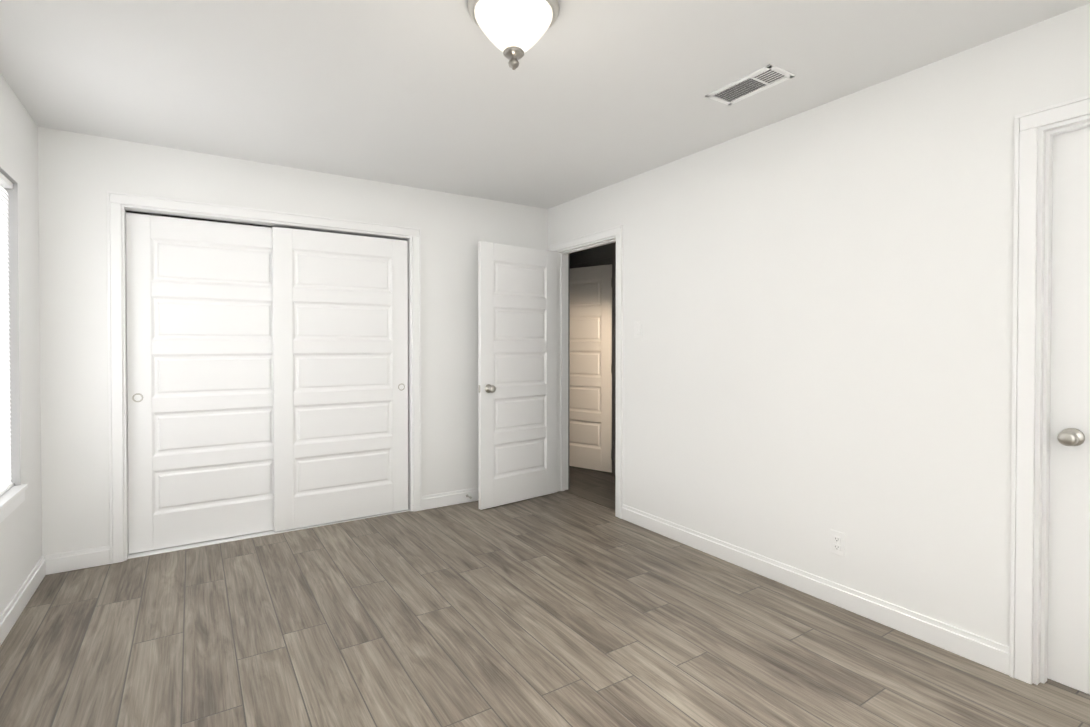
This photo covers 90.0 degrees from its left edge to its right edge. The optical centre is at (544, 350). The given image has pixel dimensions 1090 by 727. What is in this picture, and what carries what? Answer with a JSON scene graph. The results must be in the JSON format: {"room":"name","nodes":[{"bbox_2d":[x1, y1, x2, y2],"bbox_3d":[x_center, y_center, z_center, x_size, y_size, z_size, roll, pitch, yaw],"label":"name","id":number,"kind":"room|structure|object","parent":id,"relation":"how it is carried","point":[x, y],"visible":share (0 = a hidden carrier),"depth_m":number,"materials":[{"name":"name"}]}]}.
{"room":"empty bedroom","nodes":[
{"label":"empty bedroom","id":0,"kind":"room"},
{"bbox_2d":[0,73,41,614],"bbox_3d":[-1.490,0.029,0.919,0.120,2.440,5.043,0,1,-33],"label":"wall","id":1,"kind":"structure","parent":0,"point":[20,540],"depth_m":2.71,"materials":[{"name":"paint"}]},
{"bbox_2d":[0,167,27,522],"bbox_3d":[-2.321,-0.033,2.225,0.134,1.525,0.900,0,1,-33],"label":"window","id":2,"kind":"structure","parent":1,"relation":"in","point":[12,499],"depth_m":2.60,"materials":[{"name":"white plastic"}]},
{"bbox_2d":[0,172,13,495],"bbox_3d":[-2.307,-0.070,2.234,0.054,1.438,0.844,0,1,-33],"label":"window blinds","id":3,"kind":"object","parent":2,"relation":"attached to","point":[6,484],"visible":1,"depth_m":2.51,"materials":[{"name":"white plastic"}]},
{"bbox_2d":[0,556,45,645],"bbox_3d":[-1.433,1.196,0.968,0.016,0.105,4.803,0,1,-33],"label":"baseboard","id":4,"kind":"structure","parent":1,"relation":"attached to","point":[14,609],"depth_m":2.55,"materials":[{"name":"white paint"}]},
{"bbox_2d":[126,211,272,227],"bbox_3d":[-1.842,-0.010,4.495,3.425,2.440,0.100,0,1,-33],"label":"wall","id":5,"kind":"structure","parent":0,"point":[197,219],"depth_m":3.97,"materials":[{"name":"paint"}]},
{"bbox_2d":[38,127,547,558],"bbox_3d":[-1.394,-0.004,3.916,3.545,2.440,0.120,0,1,-33],"label":"wall","id":6,"kind":"structure","parent":0,"point":[80,175],"depth_m":3.26,"materials":[{"name":"paint"}]},
{"bbox_2d":[46,545,109,574],"bbox_3d":[-2.614,1.173,3.055,0.276,0.105,0.016,0,1,-33],"label":"baseboard","id":7,"kind":"structure","parent":6,"relation":"attached to","point":[76,560],"depth_m":3.05,"materials":[{"name":"white paint"}]},
{"bbox_2d":[126,213,273,553],"bbox_3d":[-2.105,0.196,3.497,0.914,2.030,0.037,0,1,-33],"label":"sliding door","id":8,"kind":"structure","parent":6,"relation":"in","point":[199,293],"depth_m":3.43,"materials":[{"name":"white paint"}]},
{"bbox_2d":[107,191,421,563],"bbox_3d":[-1.751,0.152,3.672,1.856,2.133,0.142,0,1,-33],"label":"trim","id":9,"kind":"structure","parent":6,"relation":"attached to","point":[119,204],"depth_m":3.26,"materials":[{"name":"white paint"}]},
{"bbox_2d":[127,509,409,558],"bbox_3d":[-1.758,1.217,3.696,1.704,0.004,0.085,0,1,-33],"label":"trim","id":10,"kind":"structure","parent":6,"relation":"attached to","point":[189,546],"depth_m":3.50,"materials":[{"name":"white paint"}]},
{"bbox_2d":[272,227,407,531],"bbox_3d":[-1.426,0.192,3.878,0.914,2.030,0.037,0,1,-33],"label":"sliding door","id":11,"kind":"structure","parent":6,"relation":"in","point":[340,377],"depth_m":3.84,"materials":[{"name":"white paint"}]},
{"bbox_2d":[422,487,478,509],"bbox_3d":[-0.436,1.158,4.425,1.157,0.105,0.089,0,1,-33],"label":"baseboard","id":12,"kind":"structure","parent":6,"relation":"attached to","point":[449,498],"depth_m":4.26,"materials":[{"name":"white paint"}]},
{"bbox_2d":[0,466,1089,726],"bbox_3d":[0.296,1.275,2.996,5.365,0.102,6.560,0,1,-33],"label":"floor","id":13,"kind":"structure","parent":0,"point":[560,610],"depth_m":2.30,"materials":[{"name":"laminate"}]},
{"bbox_2d":[0,0,1089,208],"bbox_3d":[0.296,-1.264,2.969,5.365,0.100,6.560,0,1,-33],"label":"ceiling","id":14,"kind":"structure","parent":0,"point":[585,97],"depth_m":2.38,"materials":[{"name":"paint"}]},
{"bbox_2d":[468,0,558,69],"bbox_3d":[-0.108,-1.087,1.891,0.316,0.229,0.316,0,1,-33],"label":"ceiling light fixture","id":15,"kind":"object","parent":14,"relation":"attached to","point":[514,31],"visible":1,"depth_m":1.83,"materials":[{"name":"white glass"}]},
{"bbox_2d":[705,64,794,105],"bbox_3d":[0.927,-1.204,2.485,0.178,0.008,0.350,0,1,-33],"label":"ceiling vent","id":16,"kind":"object","parent":14,"relation":"in","point":[756,82],"visible":1,"depth_m":2.47,"materials":[{"name":"white metal"}]},
{"bbox_2d":[570,242,615,263],"bbox_3d":[0.884,-0.016,5.057,0.120,2.440,3.720,0,1,-33],"label":"wall","id":17,"kind":"structure","parent":0,"point":[602,251],"depth_m":5.54,"materials":[{"name":"paint"}]},
{"bbox_2d":[569,264,611,472],"bbox_3d":[0.356,0.175,5.548,0.779,2.030,0.175,0,1,37],"label":"hall door","id":18,"kind":"structure","parent":17,"relation":"in","point":[590,415],"depth_m":5.45,"materials":[{"name":"white paint"}]},
{"bbox_2d":[570,255,615,474],"bbox_3d":[0.486,0.138,5.652,0.142,2.118,0.926,0,1,-33],"label":"door frame","id":19,"kind":"structure","parent":17,"relation":"attached to","point":[608,260],"depth_m":5.26,"materials":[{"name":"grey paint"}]},
{"bbox_2d":[548,3,1089,646],"bbox_3d":[0.970,0.002,3.419,0.120,2.440,6.560,0,1,-33],"label":"wall","id":20,"kind":"structure","parent":0,"point":[818,303],"depth_m":2.57,"materials":[{"name":"paint"}]},
{"bbox_2d":[478,241,556,509],"bbox_3d":[-0.198,0.188,4.371,0.779,2.030,0.175,-1,1,-40],"label":"entry door","id":21,"kind":"structure","parent":20,"relation":"in","point":[517,371],"depth_m":4.33,"materials":[{"name":"white paint"}]},
{"bbox_2d":[550,225,622,518],"bbox_3d":[0.364,0.152,4.357,0.168,2.118,0.926,0,1,-33],"label":"door frame","id":22,"kind":"structure","parent":20,"relation":"attached to","point":[563,249],"depth_m":4.64,"materials":[{"name":"white paint"}]},
{"bbox_2d":[621,504,1009,674],"bbox_3d":[1.164,1.174,3.007,0.016,0.105,2.229,0,1,-33],"label":"baseboard","id":23,"kind":"structure","parent":20,"relation":"attached to","point":[991,654],"depth_m":2.59,"materials":[{"name":"white paint"}]},
{"bbox_2d":[830,529,844,556],"bbox_3d":[1.411,0.930,2.631,0.008,0.114,0.070,0,1,-33],"label":"electrical outlet plate","id":24,"kind":"object","parent":20,"relation":"attached to","point":[837,542],"visible":1,"depth_m":2.63,"materials":[{"name":"white plastic"}]},
{"bbox_2d":[1009,95,1089,684],"bbox_3d":[2.072,0.181,1.702,0.142,2.118,0.931,0,1,-33],"label":"door frame","id":25,"kind":"structure","parent":20,"relation":"attached to","point":[1036,130],"depth_m":2.02,"materials":[{"name":"white paint"}]},
{"bbox_2d":[1047,127,1089,694],"bbox_3d":[2.103,0.217,1.723,0.175,2.030,0.774,0,1,-33],"label":"door","id":26,"kind":"structure","parent":20,"relation":"in","point":[1068,660],"depth_m":1.98,"materials":[{"name":"white paint"}]}
]}

